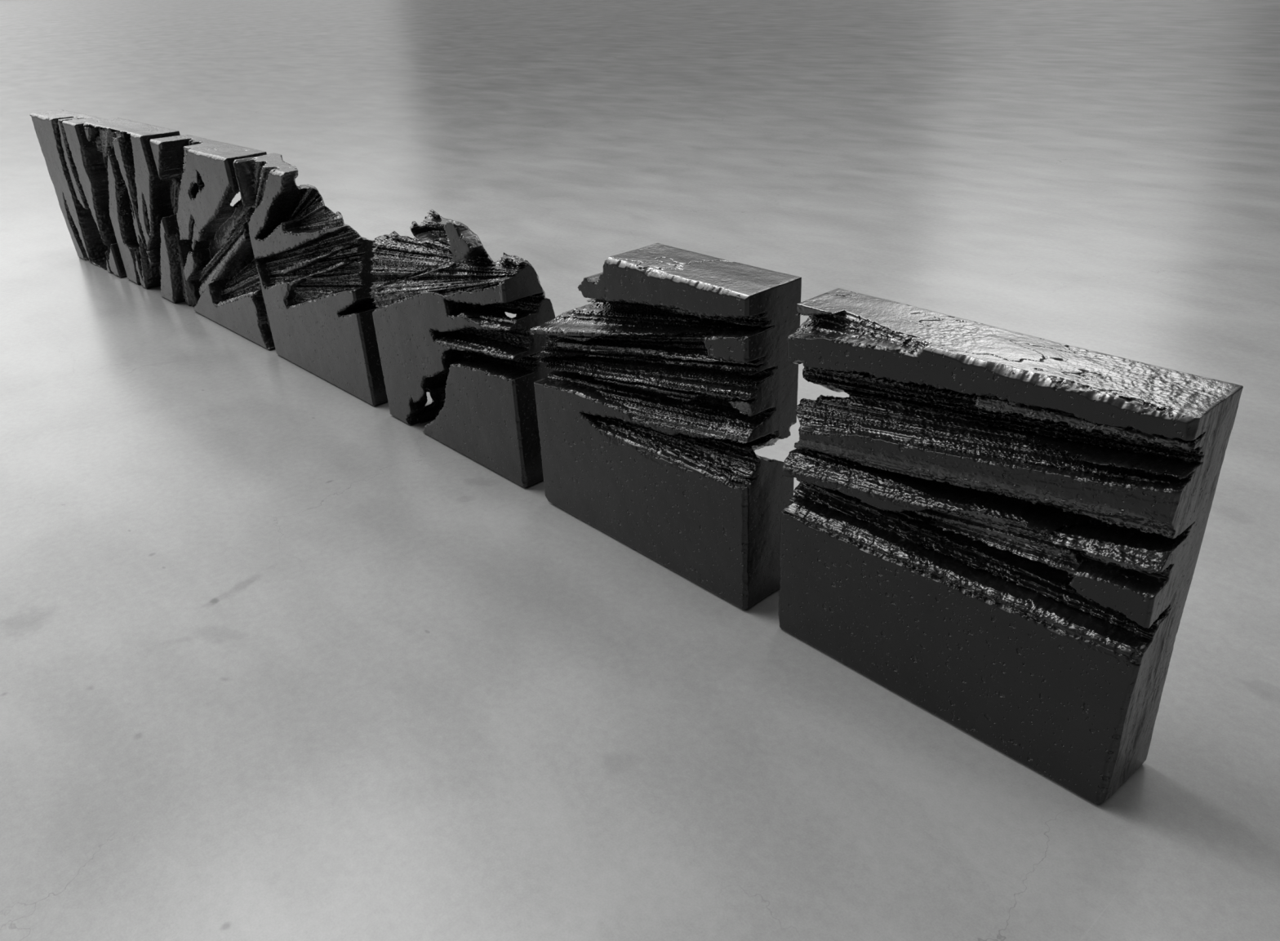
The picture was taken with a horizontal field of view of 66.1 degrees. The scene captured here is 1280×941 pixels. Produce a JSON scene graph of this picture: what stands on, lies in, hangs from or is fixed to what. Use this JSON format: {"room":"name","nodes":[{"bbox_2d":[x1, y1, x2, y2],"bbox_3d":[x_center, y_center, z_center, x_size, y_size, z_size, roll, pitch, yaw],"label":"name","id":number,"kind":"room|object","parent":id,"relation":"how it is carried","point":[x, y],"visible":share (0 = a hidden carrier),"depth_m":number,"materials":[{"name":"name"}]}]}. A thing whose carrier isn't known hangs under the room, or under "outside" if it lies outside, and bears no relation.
{"room":"art gallery","nodes":[
{"label":"art gallery","id":0,"kind":"room"},
{"bbox_2d":[0,0,1279,940],"bbox_3d":[1.049,0.901,2.286,460.000,0.300,460.000,-24,35,-35],"label":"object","id":1,"kind":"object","parent":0,"point":[282,659],"depth_m":3.52,"materials":[{"name":"concrete"}]},
{"bbox_2d":[29,109,126,277],"bbox_3d":[-3.731,-1.891,6.673,0.215,0.978,0.981,-26,36,-37],"label":"block","id":2,"kind":"object","parent":1,"relation":"on","point":[77,171],"visible":0.79,"depth_m":6.51,"materials":[{"name":"black stone"}]},
{"bbox_2d":[83,117,202,306],"bbox_3d":[-2.979,-1.581,5.994,0.214,0.996,0.993,-26,35,-37],"label":"block","id":3,"kind":"object","parent":1,"relation":"on","point":[143,209],"visible":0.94,"depth_m":5.83,"materials":[{"name":"black stone"}]},
{"bbox_2d":[149,134,275,350],"bbox_3d":[-2.232,-1.250,5.312,0.214,0.980,1.014,-26,35,-37],"label":"block","id":4,"kind":"object","parent":1,"relation":"on","point":[223,260],"visible":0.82,"depth_m":5.21,"materials":[{"name":"black stone"}]},
{"bbox_2d":[233,153,387,406],"bbox_3d":[-1.483,-0.910,4.593,0.214,0.981,1.015,-25,35,-36],"label":"block","id":5,"kind":"object","parent":1,"relation":"on","point":[313,268],"visible":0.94,"depth_m":4.50,"materials":[{"name":"black stone"}]},
{"bbox_2d":[368,208,555,488],"bbox_3d":[-0.710,-0.544,3.850,0.215,0.958,1.007,-25,35,-36],"label":"block","id":6,"kind":"object","parent":1,"relation":"on","point":[443,329],"visible":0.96,"depth_m":3.71,"materials":[{"name":"black stone"}]},
{"bbox_2d":[529,243,801,610],"bbox_3d":[0.040,-0.200,3.100,0.214,0.981,0.988,-25,35,-36],"label":"block","id":7,"kind":"object","parent":1,"relation":"on","point":[659,397],"visible":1,"depth_m":2.92,"materials":[{"name":"black stone"}]},
{"bbox_2d":[777,288,1243,805],"bbox_3d":[0.778,0.148,2.378,0.214,0.972,0.972,-24,35,-35],"label":"block","id":8,"kind":"object","parent":1,"relation":"on","point":[1001,531],"visible":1,"depth_m":2.22,"materials":[{"name":"black stone"}]}
]}

